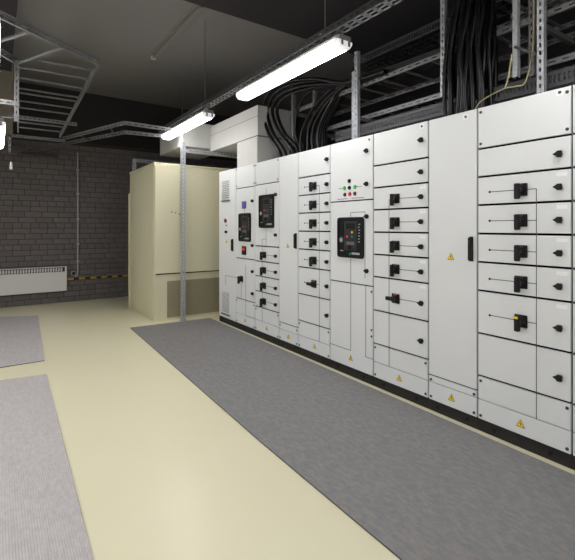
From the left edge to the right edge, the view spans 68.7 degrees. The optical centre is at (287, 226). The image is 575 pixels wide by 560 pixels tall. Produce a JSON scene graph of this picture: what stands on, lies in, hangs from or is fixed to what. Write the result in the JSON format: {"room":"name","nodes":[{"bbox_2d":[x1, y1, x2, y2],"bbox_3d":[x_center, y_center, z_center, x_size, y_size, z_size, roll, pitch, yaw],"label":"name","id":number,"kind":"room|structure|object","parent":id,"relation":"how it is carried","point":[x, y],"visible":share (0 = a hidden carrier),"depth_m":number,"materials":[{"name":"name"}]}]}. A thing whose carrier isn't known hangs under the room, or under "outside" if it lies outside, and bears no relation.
{"room":"electrical room","nodes":[
{"label":"electrical room","id":0,"kind":"room"},
{"bbox_2d":[0,137,236,307],"bbox_3d":[-4.279,-0.710,8.579,8.500,4.400,0.217,0,0,-35],"label":"wall","id":1,"kind":"structure","parent":0,"point":[38,196],"depth_m":8.41,"materials":[{"name":"grey brick"}]},
{"bbox_2d":[0,59,12,146],"bbox_3d":[-5.260,-2.110,7.019,1.114,1.240,1.230,0,0,-35],"label":"trim","id":2,"kind":"structure","parent":1,"relation":"attached to","point":[6,77],"depth_m":6.79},
{"bbox_2d":[0,266,66,295],"bbox_3d":[-5.306,1.014,7.674,2.282,0.480,0.102,0,0,-35],"label":"heater","id":3,"kind":"object","parent":1,"relation":"attached to","point":[15,281],"visible":1,"depth_m":7.96,"materials":[{"name":"white painted metal"}]},
{"bbox_2d":[0,267,64,274],"bbox_3d":[-5.307,0.831,7.659,2.236,0.086,0.055,0,0,-35],"label":"grille","id":4,"kind":"object","parent":3,"relation":"attached to","point":[37,270],"depth_m":7.99,"materials":[{"name":"white metal"}]},
{"bbox_2d":[71,153,78,275],"bbox_3d":[-4.248,-0.248,8.432,0.141,2.484,0.055,0,0,-35],"label":"conduit","id":5,"kind":"object","parent":1,"relation":"attached to","point":[73,273],"visible":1,"depth_m":8.45,"materials":[{"name":"grey"}]},
{"bbox_2d":[67,275,127,279],"bbox_3d":[-3.687,1.040,8.848,1.680,0.034,0.008,0,0,-35],"label":"strip","id":6,"kind":"object","parent":1,"relation":"attached to","point":[115,275],"visible":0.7,"depth_m":8.67,"materials":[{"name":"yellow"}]},
{"bbox_2d":[13,81,236,158],"bbox_3d":[-4.222,-2.220,8.496,8.500,1.020,0.018,0,0,-35],"label":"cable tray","id":7,"kind":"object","parent":1,"relation":"attached to","point":[93,111],"depth_m":8.69,"materials":[{"name":"black paint"}]},
{"bbox_2d":[13,0,388,116],"bbox_3d":[-2.992,-2.820,6.713,8.500,0.180,4.750,0,0,-35],"label":"ceiling","id":8,"kind":"structure","parent":0,"point":[215,50],"depth_m":6.55,"materials":[{"name":"grey paint"}]},
{"bbox_2d":[0,0,17,70],"bbox_3d":[-4.019,-2.620,5.112,1.190,0.220,3.280,0,0,-35],"label":"trim","id":9,"kind":"structure","parent":8,"relation":"attached to","point":[8,6],"depth_m":5.39,"materials":[{"name":"grey paint"}]},
{"bbox_2d":[5,133,64,151],"bbox_3d":[-4.100,-1.820,6.427,1.250,1.380,0.039,0,0,-35],"label":"support strut","id":10,"kind":"object","parent":9,"relation":"hanging from","point":[8,135],"visible":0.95,"depth_m":6.48,"materials":[{"name":"metal"}]},
{"bbox_2d":[0,121,172,157],"bbox_3d":[-3.505,-1.413,7.098,4.024,0.105,1.153,0,0,27],"label":"ladder","id":11,"kind":"object","parent":10,"relation":"on","point":[30,152],"visible":0.99,"depth_m":6.58,"materials":[{"name":"metal"}]},
{"bbox_2d":[0,113,76,125],"bbox_3d":[-3.346,-1.936,5.319,1.235,1.148,0.039,0,0,-35],"label":"support strut","id":12,"kind":"object","parent":9,"relation":"hanging from","point":[3,114],"visible":0.96,"depth_m":5.42,"materials":[{"name":"metal"}]},
{"bbox_2d":[0,10,99,137],"bbox_3d":[-2.659,-1.438,4.489,1.340,0.055,4.778,0,0,-20],"label":"ladder","id":13,"kind":"object","parent":12,"relation":"on","point":[18,23],"visible":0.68,"depth_m":3.67,"materials":[{"name":"metal"}]},
{"bbox_2d":[0,60,19,121],"bbox_3d":[-2.489,-1.175,3.559,0.385,0.530,0.059,0,0,-35],"label":"strut","id":14,"kind":"object","parent":13,"relation":"hanging from","point":[14,103],"visible":1,"depth_m":3.63,"materials":[{"name":"metal"}]},
{"bbox_2d":[150,4,203,59],"bbox_3d":[-1.624,-2.708,5.963,0.110,0.045,1.940,0,0,-35],"label":"rail","id":15,"kind":"object","parent":8,"relation":"attached to","point":[198,9],"visible":1,"depth_m":5.80,"materials":[{"name":"grey metal"}]},
{"bbox_2d":[0,296,574,559],"bbox_3d":[-0.763,1.550,3.483,8.500,0.120,12.600,0,0,-35],"label":"floor","id":16,"kind":"structure","parent":0,"point":[160,470],"depth_m":2.69,"materials":[{"name":"beige paint"}]},
{"bbox_2d":[0,316,44,367],"bbox_3d":[-4.090,1.486,5.764,1.315,0.009,3.365,0,0,-35],"label":"rubber mat","id":17,"kind":"object","parent":16,"relation":"on","point":[20,336],"visible":1,"depth_m":5.45,"materials":[{"name":"grey rubber"}]},
{"bbox_2d":[0,374,92,559],"bbox_3d":[-1.274,1.486,1.460,1.262,0.009,6.250,0,0,-35],"label":"rubber mat","id":18,"kind":"object","parent":16,"relation":"on","point":[41,518],"visible":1,"depth_m":2.44,"materials":[{"name":"grey rubber"}]},
{"bbox_2d":[132,159,179,170],"bbox_3d":[-2.564,0.098,8.242,0.950,2.785,0.080,0,0,-35],"label":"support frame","id":19,"kind":"object","parent":16,"relation":"on","point":[135,161],"visible":0.26,"depth_m":8.07,"materials":[{"name":"metal"}]},
{"bbox_2d":[128,162,229,321],"bbox_3d":[-1.954,0.235,7.603,1.400,2.510,1.546,0,0,-35],"label":"enclosure","id":20,"kind":"object","parent":16,"relation":"on","point":[154,196],"visible":0.74,"depth_m":6.96,"materials":[{"name":"beige paint"}]},
{"bbox_2d":[167,277,218,317],"bbox_3d":[-1.452,1.157,7.048,1.144,0.585,0.008,0,0,-35],"label":"vent grille","id":21,"kind":"object","parent":20,"relation":"attached to","point":[202,293],"depth_m":6.99,"materials":[{"name":"beige metal"}]},
{"bbox_2d":[179,142,236,320],"bbox_3d":[-1.126,0.070,7.072,1.400,2.840,0.080,0,0,-35],"label":"post","id":22,"kind":"object","parent":16,"relation":"on","point":[184,150],"visible":0.86,"depth_m":6.69,"materials":[{"name":"metal"}]},
{"bbox_2d":[219,168,236,327],"bbox_3d":[-0.693,0.310,6.605,0.637,2.360,0.574,0,0,-35],"label":"switchgear cubicle","id":23,"kind":"object","parent":16,"relation":"on","point":[227,179],"visible":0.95,"depth_m":6.42,"materials":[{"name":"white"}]},
{"bbox_2d":[236,164,255,335],"bbox_3d":[-0.383,0.310,6.131,0.666,2.360,0.558,0,0,-35],"label":"switchgear cubicle","id":24,"kind":"object","parent":16,"relation":"on","point":[245,175],"visible":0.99,"depth_m":5.95,"materials":[{"name":"light grey painted metal"},{"name":"black plastic"}]},
{"bbox_2d":[160,78,290,167],"bbox_3d":[-1.148,-1.800,6.932,1.044,1.856,2.724,0,0,-35],"label":"duct","id":25,"kind":"object","parent":24,"relation":"on","point":[244,134],"visible":0.62,"depth_m":6.25,"materials":[{"name":"grey metal"}]},
{"bbox_2d":[255,158,279,345],"bbox_3d":[-0.056,0.310,5.657,0.666,2.360,0.595,0,0,-35],"label":"switchgear cubicle","id":26,"kind":"object","parent":16,"relation":"on","point":[267,321],"visible":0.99,"depth_m":5.48,"materials":[{"name":"light grey painted metal"},{"name":"black plastic"}]},
{"bbox_2d":[291,85,306,153],"bbox_3d":[0.309,-1.371,5.644,0.601,0.998,0.036,0,0,-35],"label":"strut","id":27,"kind":"object","parent":26,"relation":"on","point":[293,96],"visible":0.59,"depth_m":5.47,"materials":[{"name":"metal"}]},
{"bbox_2d":[262,69,384,156],"bbox_3d":[0.298,-1.393,5.066,0.083,1.062,2.206,0,0,-37],"label":"power cable","id":28,"kind":"object","parent":26,"relation":"on","point":[341,82],"visible":0.84,"depth_m":5.14,"materials":[{"name":"black rubber"}]},
{"bbox_2d":[266,70,386,155],"bbox_3d":[0.348,-1.375,5.065,0.084,1.024,2.146,0,0,-37],"label":"power cable","id":29,"kind":"object","parent":26,"relation":"on","point":[274,93],"visible":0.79,"depth_m":5.63,"materials":[{"name":"black rubber"}]},
{"bbox_2d":[279,153,298,353],"bbox_3d":[0.240,0.310,5.253,0.637,2.360,0.405,0,0,-35],"label":"switchgear cubicle","id":30,"kind":"object","parent":16,"relation":"on","point":[288,165],"visible":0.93,"depth_m":5.09,"materials":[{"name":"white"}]},
{"bbox_2d":[303,121,309,150],"bbox_3d":[0.824,-1.254,4.593,0.052,0.776,2.028,0,0,-38],"label":"power cable","id":31,"kind":"object","parent":30,"relation":"on","point":[309,121],"visible":0.2,"depth_m":5.35,"materials":[{"name":"black rubber"}]},
{"bbox_2d":[294,86,331,146],"bbox_3d":[0.550,-1.279,4.837,0.045,0.837,1.540,0,0,-37],"label":"power cable","id":32,"kind":"object","parent":30,"relation":"on","point":[321,87],"visible":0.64,"depth_m":5.36,"materials":[{"name":"black rubber"}]},
{"bbox_2d":[301,89,333,151],"bbox_3d":[0.794,-1.255,4.558,0.053,0.777,2.003,0,0,-38],"label":"power cable","id":33,"kind":"object","parent":30,"relation":"on","point":[320,102],"visible":0.34,"depth_m":5.20,"materials":[{"name":"black rubber"}]},
{"bbox_2d":[299,79,350,151],"bbox_3d":[0.766,-1.254,4.521,0.055,0.776,1.976,0,0,-38],"label":"power cable","id":34,"kind":"object","parent":30,"relation":"on","point":[333,87],"visible":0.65,"depth_m":5.12,"materials":[{"name":"black rubber"}]},
{"bbox_2d":[309,87,345,149],"bbox_3d":[0.832,-1.246,4.507,0.057,0.760,1.877,0,0,-38],"label":"power cable","id":35,"kind":"object","parent":30,"relation":"on","point":[345,87],"visible":0.16,"depth_m":5.13,"materials":[{"name":"black rubber"}]},
{"bbox_2d":[271,70,386,153],"bbox_3d":[0.374,-1.334,4.986,0.087,0.948,1.988,0,0,-37],"label":"power cable","id":36,"kind":"object","parent":30,"relation":"on","point":[279,95],"visible":0.84,"depth_m":5.39,"materials":[{"name":"black rubber"}]},
{"bbox_2d":[275,75,386,152],"bbox_3d":[0.424,-1.315,4.984,0.088,0.907,1.928,0,0,-37],"label":"power cable","id":37,"kind":"object","parent":30,"relation":"on","point":[284,97],"visible":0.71,"depth_m":5.53,"materials":[{"name":"black rubber"}]},
{"bbox_2d":[312,89,351,148],"bbox_3d":[0.613,-1.341,5.344,0.721,0.938,0.038,0,0,-35],"label":"strut","id":38,"kind":"object","parent":30,"relation":"on","point":[314,93],"visible":0.31,"depth_m":5.15,"materials":[{"name":"metal"}]},
{"bbox_2d":[306,50,439,150],"bbox_3d":[0.811,-1.243,4.461,0.062,0.748,1.826,0,0,-39],"label":"power cable","id":39,"kind":"object","parent":30,"relation":"on","point":[437,51],"visible":0.62,"depth_m":4.90,"materials":[{"name":"black rubber"}]},
{"bbox_2d":[313,58,432,148],"bbox_3d":[0.868,-1.253,4.462,0.063,0.772,1.762,0,0,-39],"label":"power cable","id":40,"kind":"object","parent":30,"relation":"on","point":[432,58],"visible":0.27,"depth_m":5.06,"materials":[{"name":"black rubber"}]},
{"bbox_2d":[309,59,439,149],"bbox_3d":[0.858,-1.248,4.548,0.062,0.766,1.917,0,0,-38],"label":"power cable","id":41,"kind":"object","parent":30,"relation":"on","point":[438,59],"visible":0.09,"depth_m":4.11,"materials":[{"name":"black rubber"}]},
{"bbox_2d":[310,47,439,149],"bbox_3d":[0.836,-1.243,4.426,0.065,0.753,1.740,0,0,-39],"label":"power cable","id":42,"kind":"object","parent":30,"relation":"attached to","point":[338,90],"visible":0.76,"depth_m":4.75,"materials":[{"name":"black rubber"}]},
{"bbox_2d":[361,64,437,85],"bbox_3d":[0.952,-1.238,4.573,0.060,0.745,1.850,0,0,-39],"label":"power cable","id":43,"kind":"object","parent":30,"relation":"on","point":[434,64],"visible":0.09,"depth_m":4.28,"materials":[{"name":"black rubber"}]},
{"bbox_2d":[298,145,330,367],"bbox_3d":[0.506,0.310,4.842,0.666,2.360,0.574,0,0,-35],"label":"switchgear cubicle","id":44,"kind":"object","parent":16,"relation":"on","point":[314,165],"visible":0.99,"depth_m":4.64,"materials":[{"name":"light grey painted metal"},{"name":"black plastic"}]},
{"bbox_2d":[321,87,349,146],"bbox_3d":[0.936,-1.251,4.443,0.069,0.770,1.654,0,0,-39],"label":"power cable","id":45,"kind":"object","parent":44,"relation":"on","point":[339,97],"visible":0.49,"depth_m":4.97,"materials":[{"name":"black rubber"}]},
{"bbox_2d":[319,78,351,146],"bbox_3d":[0.902,-1.259,4.415,0.071,0.785,1.647,0,0,-39],"label":"power cable","id":46,"kind":"object","parent":44,"relation":"on","point":[337,95],"visible":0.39,"depth_m":4.95,"materials":[{"name":"black rubber"}]},
{"bbox_2d":[326,94,346,145],"bbox_3d":[0.999,-1.259,4.511,0.064,0.782,1.694,0,0,-39],"label":"power cable","id":47,"kind":"object","parent":44,"relation":"on","point":[343,98],"visible":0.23,"depth_m":5.04,"materials":[{"name":"black rubber"}]},
{"bbox_2d":[316,52,439,147],"bbox_3d":[0.871,-1.255,4.383,0.075,0.778,1.628,0,0,-39],"label":"power cable","id":48,"kind":"object","parent":44,"relation":"on","point":[392,70],"visible":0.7,"depth_m":4.82,"materials":[{"name":"black rubber"}]},
{"bbox_2d":[324,60,439,145],"bbox_3d":[0.968,-1.258,4.478,0.072,0.783,1.675,0,0,-39],"label":"power cable","id":49,"kind":"object","parent":44,"relation":"on","point":[430,64],"visible":0.45,"depth_m":4.50,"materials":[{"name":"black rubber"}]},
{"bbox_2d":[330,134,373,385],"bbox_3d":[0.859,0.310,4.360,0.634,2.360,0.621,0,0,-35],"label":"switchgear cubicle","id":50,"kind":"object","parent":16,"relation":"on","point":[352,161],"visible":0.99,"depth_m":4.16,"materials":[{"name":"light grey painted metal"},{"name":"black plastic"}]},
{"bbox_2d":[352,51,407,138],"bbox_3d":[1.045,-1.363,4.700,0.821,0.983,0.096,0,0,-35],"label":"strut","id":51,"kind":"object","parent":50,"relation":"on","point":[356,119],"visible":0.62,"depth_m":4.45,"materials":[{"name":"metal"}]},
{"bbox_2d":[327,52,574,140],"bbox_3d":[1.604,-1.192,3.871,0.440,0.045,4.150,0,0,-35],"label":"ladder","id":52,"kind":"object","parent":51,"relation":"on","point":[558,60],"visible":0.37,"depth_m":3.96,"materials":[{"name":"grey metal"}]},
{"bbox_2d":[335,64,574,142],"bbox_3d":[1.529,-1.022,3.436,0.116,0.113,3.320,0,0,-35],"label":"tray","id":53,"kind":"object","parent":51,"relation":"attached to","point":[434,111],"visible":0.66,"depth_m":3.55,"materials":[{"name":"metal"}]},
{"bbox_2d":[131,318,574,559],"bbox_3d":[0.348,1.486,3.290,1.400,0.009,7.820,0,0,-35],"label":"rubber mat","id":54,"kind":"object","parent":16,"relation":"on","point":[425,485],"visible":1,"depth_m":2.69,"materials":[{"name":"grey rubber"}]},
{"bbox_2d":[374,121,429,408],"bbox_3d":[1.196,0.310,3.843,0.666,2.360,0.612,0,0,-35],"label":"switchgear cubicle","id":55,"kind":"object","parent":16,"relation":"on","point":[401,155],"visible":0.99,"depth_m":3.66,"materials":[{"name":"light grey painted metal"},{"name":"black plastic"}]},
{"bbox_2d":[429,109,477,429],"bbox_3d":[1.503,0.310,3.424,0.637,2.360,0.427,0,0,-35],"label":"switchgear cubicle","id":56,"kind":"object","parent":16,"relation":"on","point":[453,139],"visible":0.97,"depth_m":3.25,"materials":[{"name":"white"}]},
{"bbox_2d":[442,0,456,116],"bbox_3d":[1.371,-1.789,3.467,0.042,1.840,0.223,0,0,-35],"label":"power cable","id":57,"kind":"object","parent":56,"relation":"on","point":[444,79],"visible":0.81,"depth_m":3.52,"materials":[{"name":"black rubber"}]},
{"bbox_2d":[448,0,460,115],"bbox_3d":[1.393,-1.789,3.430,0.047,1.839,0.197,0,0,-35],"label":"power cable","id":58,"kind":"object","parent":56,"relation":"on","point":[458,2],"visible":0.91,"depth_m":3.47,"materials":[{"name":"black rubber"}]},
{"bbox_2d":[454,53,456,107],"bbox_3d":[1.499,-1.788,3.528,0.051,1.841,0.253,0,0,-35],"label":"power cable","id":59,"kind":"object","parent":56,"relation":"on","point":[455,53],"visible":0.12,"depth_m":3.59,"materials":[{"name":"black rubber"}]},
{"bbox_2d":[453,11,459,114],"bbox_3d":[1.454,-1.789,3.528,0.054,1.840,0.237,0,0,-35],"label":"power cable","id":60,"kind":"object","parent":56,"relation":"on","point":[459,11],"visible":0.19,"depth_m":3.57,"materials":[{"name":"black rubber"}]},
{"bbox_2d":[456,40,457,96],"bbox_3d":[1.454,-1.789,3.439,0.048,1.839,0.175,0,0,-35],"label":"power cable","id":61,"kind":"object","parent":56,"relation":"on","point":[457,40],"visible":0.16,"depth_m":3.48,"materials":[{"name":"black rubber"}]},
{"bbox_2d":[455,0,466,113],"bbox_3d":[1.424,-1.789,3.390,0.048,1.841,0.168,0,0,-35],"label":"power cable","id":62,"kind":"object","parent":56,"relation":"on","point":[463,2],"visible":0.7,"depth_m":3.41,"materials":[{"name":"black rubber"}]},
{"bbox_2d":[463,2,466,65],"bbox_3d":[1.468,-1.789,3.410,0.044,1.840,0.170,0,0,-35],"label":"power cable","id":63,"kind":"object","parent":56,"relation":"on","point":[464,50],"visible":0.08,"depth_m":3.43,"materials":[{"name":"black rubber"}]},
{"bbox_2d":[458,0,472,112],"bbox_3d":[1.435,-1.788,3.372,0.055,1.839,0.137,0,0,-35],"label":"power cable","id":64,"kind":"object","parent":56,"relation":"on","point":[469,2],"visible":0.84,"depth_m":3.38,"materials":[{"name":"black rubber"}]},
{"bbox_2d":[464,4,469,111],"bbox_3d":[1.459,-1.788,3.341,0.046,1.840,0.135,0,0,-35],"label":"power cable","id":65,"kind":"object","parent":56,"relation":"on","point":[466,67],"visible":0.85,"depth_m":3.36,"materials":[{"name":"black rubber"}]},
{"bbox_2d":[467,0,474,106],"bbox_3d":[1.489,-1.789,3.387,0.050,1.840,0.133,0,0,-35],"label":"power cable","id":66,"kind":"object","parent":56,"relation":"on","point":[473,3],"visible":0.29,"depth_m":3.38,"materials":[{"name":"black rubber"}]},
{"bbox_2d":[468,36,474,110],"bbox_3d":[1.504,-1.788,3.371,0.045,1.841,0.136,0,0,-35],"label":"power cable","id":67,"kind":"object","parent":56,"relation":"on","point":[474,36],"visible":0.2,"depth_m":3.39,"materials":[{"name":"black rubber"}]},
{"bbox_2d":[469,0,476,109],"bbox_3d":[1.478,-1.789,3.328,0.042,1.839,0.100,0,0,-35],"label":"power cable","id":68,"kind":"object","parent":56,"relation":"on","point":[471,42],"visible":0.84,"depth_m":3.33,"materials":[{"name":"black rubber"}]},
{"bbox_2d":[475,0,481,107],"bbox_3d":[1.497,-1.789,3.289,0.046,1.839,0.070,0,0,-35],"label":"power cable","id":69,"kind":"object","parent":56,"relation":"on","point":[478,6],"visible":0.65,"depth_m":3.28,"materials":[{"name":"black rubber"}]},
{"bbox_2d":[476,1,481,108],"bbox_3d":[1.526,-1.789,3.315,0.048,1.839,0.082,0,0,-35],"label":"power cable","id":70,"kind":"object","parent":56,"relation":"on","point":[477,79],"visible":0.27,"depth_m":3.33,"materials":[{"name":"black rubber"}]},
{"bbox_2d":[476,0,486,107],"bbox_3d":[1.505,-1.789,3.268,0.050,1.840,0.078,0,0,-35],"label":"power cable","id":71,"kind":"object","parent":56,"relation":"on","point":[484,2],"visible":0.84,"depth_m":3.25,"materials":[{"name":"black rubber"}]},
{"bbox_2d":[482,15,487,77],"bbox_3d":[1.546,-1.789,3.300,0.054,1.841,0.092,0,0,-20],"label":"power cable","id":72,"kind":"object","parent":56,"relation":"on","point":[484,32],"visible":0.32,"depth_m":3.28,"materials":[{"name":"black rubber"}]},
{"bbox_2d":[485,0,488,105],"bbox_3d":[1.610,-1.789,3.367,0.046,1.840,0.105,0,0,-35],"label":"power cable","id":73,"kind":"object","parent":56,"relation":"on","point":[488,0],"visible":0.17,"depth_m":3.37,"materials":[{"name":"black rubber"}]},
{"bbox_2d":[487,39,492,104],"bbox_3d":[1.624,-1.789,3.362,0.052,1.839,0.066,0,0,-35],"label":"power cable","id":74,"kind":"object","parent":56,"relation":"on","point":[491,39],"visible":0.13,"depth_m":3.36,"materials":[{"name":"black rubber"}]},
{"bbox_2d":[487,0,494,105],"bbox_3d":[1.563,-1.789,3.252,0.045,1.839,0.084,0,0,-35],"label":"power cable","id":75,"kind":"object","parent":56,"relation":"on","point":[492,11],"visible":0.84,"depth_m":3.24,"materials":[{"name":"black rubber"}]},
{"bbox_2d":[489,0,496,104],"bbox_3d":[1.601,-1.789,3.300,0.050,1.840,0.074,0,0,-35],"label":"power cable","id":76,"kind":"object","parent":56,"relation":"on","point":[494,35],"visible":0.43,"depth_m":3.28,"materials":[{"name":"black rubber"}]},
{"bbox_2d":[493,0,498,103],"bbox_3d":[1.639,-1.788,3.317,0.044,1.840,0.075,0,0,-35],"label":"power cable","id":77,"kind":"object","parent":56,"relation":"on","point":[495,78],"visible":0.4,"depth_m":3.30,"materials":[{"name":"black rubber"}]},
{"bbox_2d":[475,0,534,108],"bbox_3d":[1.547,-1.541,3.052,0.415,1.337,0.098,0,0,41],"label":"earth wire","id":78,"kind":"object","parent":56,"relation":"on","point":[505,87],"visible":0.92,"depth_m":2.95,"materials":[{"name":"beige"}]},
{"bbox_2d":[478,86,572,468],"bbox_3d":[1.786,0.310,2.985,0.669,2.360,0.617,0,0,-35],"label":"switchgear cubicle","id":79,"kind":"object","parent":16,"relation":"on","point":[525,144],"visible":1,"depth_m":2.79,"materials":[{"name":"white painted metal"},{"name":"black plastic"}]},
{"bbox_2d":[537,0,546,93],"bbox_3d":[1.729,-1.791,2.864,0.041,1.838,0.044,0,0,-35],"label":"strut","id":80,"kind":"object","parent":79,"relation":"on","point":[543,32],"visible":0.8,"depth_m":2.85,"materials":[{"name":"metal"}]},
{"bbox_2d":[514,45,536,55],"bbox_3d":[1.651,-1.228,2.928,0.006,0.120,0.156,0,0,-35],"label":"tie","id":81,"kind":"object","parent":80,"relation":"attached to","point":[515,46],"visible":1,"depth_m":2.92,"materials":[{"name":"metal"}]},
{"bbox_2d":[572,85,574,469],"bbox_3d":[2.137,0.310,2.476,0.669,2.360,0.619,0,0,-35],"label":"switchgear cubicle","id":82,"kind":"object","parent":16,"relation":"on","point":[573,456],"visible":1,"depth_m":2.57,"materials":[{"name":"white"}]},
{"bbox_2d":[288,1,574,154],"bbox_3d":[2.817,-0.710,5.953,0.200,4.400,12.600,0,0,-35],"label":"wall","id":83,"kind":"structure","parent":0,"point":[564,17],"depth_m":6.72,"materials":[{"name":"black paint"}]},
{"bbox_2d":[158,0,402,132],"bbox_3d":[0.503,-2.144,3.233,0.112,1.167,9.150,0,0,-35],"label":"tray","id":84,"kind":"object","parent":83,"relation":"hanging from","point":[326,35],"visible":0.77,"depth_m":3.69,"materials":[{"name":"metal"}]},
{"bbox_2d":[162,108,214,139],"bbox_3d":[-1.488,-1.486,6.117,0.160,0.152,1.716,0,0,-35],"label":"batten","id":85,"kind":"object","parent":84,"relation":"hanging from","point":[205,115],"visible":0.97,"depth_m":5.85,"materials":[{"name":"glowing white plastic diffuser"},{"name":"white painted metal"}]},
{"bbox_2d":[236,33,351,100],"bbox_3d":[-0.028,-1.486,4.002,0.160,0.152,1.716,0,0,-35],"label":"batten","id":86,"kind":"object","parent":84,"relation":"attached to","point":[339,43],"visible":1,"depth_m":3.75,"materials":[{"name":"glowing white plastic diffuser"},{"name":"white painted metal"}]},
{"bbox_2d":[184,0,559,65],"bbox_3d":[0.586,-2.810,1.528,8.500,0.200,7.850,0,0,-35],"label":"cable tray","id":87,"kind":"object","parent":83,"relation":"attached to","point":[304,19],"depth_m":5.42,"materials":[{"name":"grey paint"}]},
{"bbox_2d":[440,0,458,96],"bbox_3d":[1.598,-1.910,3.776,0.681,1.600,0.040,0,0,-35],"label":"strut","id":88,"kind":"object","parent":83,"relation":"hanging from","point":[444,16],"visible":0.38,"depth_m":3.59,"materials":[{"name":"metal"}]},
{"bbox_2d":[290,0,574,116],"bbox_3d":[1.508,-1.518,3.957,0.540,0.045,4.400,0,0,-35],"label":"ladder","id":89,"kind":"object","parent":88,"relation":"attached to","point":[564,7],"visible":0.56,"depth_m":4.11,"materials":[{"name":"grey metal"}]},
{"bbox_2d":[351,0,527,72],"bbox_3d":[1.985,-2.176,4.255,0.316,0.103,3.550,0,0,-35],"label":"tray","id":90,"kind":"object","parent":88,"relation":"attached to","point":[506,5],"visible":0.63,"depth_m":4.96,"materials":[{"name":"metal"}]},
{"bbox_2d":[497,0,574,47],"bbox_3d":[2.721,-1.893,3.396,0.500,0.045,2.100,0,0,-35],"label":"ladder","id":91,"kind":"object","parent":88,"relation":"attached to","point":[559,27],"visible":0.48,"depth_m":3.93,"materials":[{"name":"grey metal"}]},
{"bbox_2d":[512,0,519,78],"bbox_3d":[1.632,-1.887,3.003,0.041,1.645,0.034,0,0,-35],"label":"strut","id":92,"kind":"object","parent":83,"relation":"hanging from","point":[515,3],"visible":1,"depth_m":2.99,"materials":[{"name":"metal"}]},
{"bbox_2d":[528,0,574,77],"bbox_3d":[2.010,-1.890,3.179,0.681,1.640,0.040,0,0,-35],"label":"strut","id":93,"kind":"object","parent":83,"relation":"hanging from","point":[551,31],"visible":0.83,"depth_m":3.00,"materials":[{"name":"metal"}]},
{"bbox_2d":[506,0,558,19],"bbox_3d":[2.260,-1.863,2.866,0.540,0.045,1.750,0,0,-35],"label":"ladder","id":94,"kind":"object","parent":93,"relation":"on","point":[525,9],"visible":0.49,"depth_m":3.56,"materials":[{"name":"grey metal"}]},
{"bbox_3d":[-1.875,-2.008,2.564,0.255,1.439,8.352,0,0,-35],"label":"tray","id":95,"kind":"object","parent":83,"relation":"hanging from","visible":0},
{"bbox_2d":[0,118,5,148],"bbox_3d":[-3.760,-1.216,5.449,0.160,0.152,1.716,0,0,-35],"label":"batten","id":96,"kind":"object","parent":95,"relation":"hanging from","point":[2,123],"visible":1,"depth_m":5.09,"materials":[{"name":"grey plastic"}]},
{"bbox_2d":[0,126,4,148],"bbox_3d":[-3.760,-1.169,5.449,0.160,0.058,1.610,0,0,-35],"label":"diffuser","id":97,"kind":"object","parent":96,"relation":"attached to","point":[2,129],"depth_m":5.33,"materials":[{"name":"white"}]},
{"bbox_2d":[330,51,574,127],"bbox_3d":[2.218,-1.552,4.811,0.620,0.045,5.000,0,0,-35],"label":"ladder","id":98,"kind":"object","parent":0,"point":[562,64],"visible":0.03,"depth_m":5.15,"materials":[{"name":"metal"}]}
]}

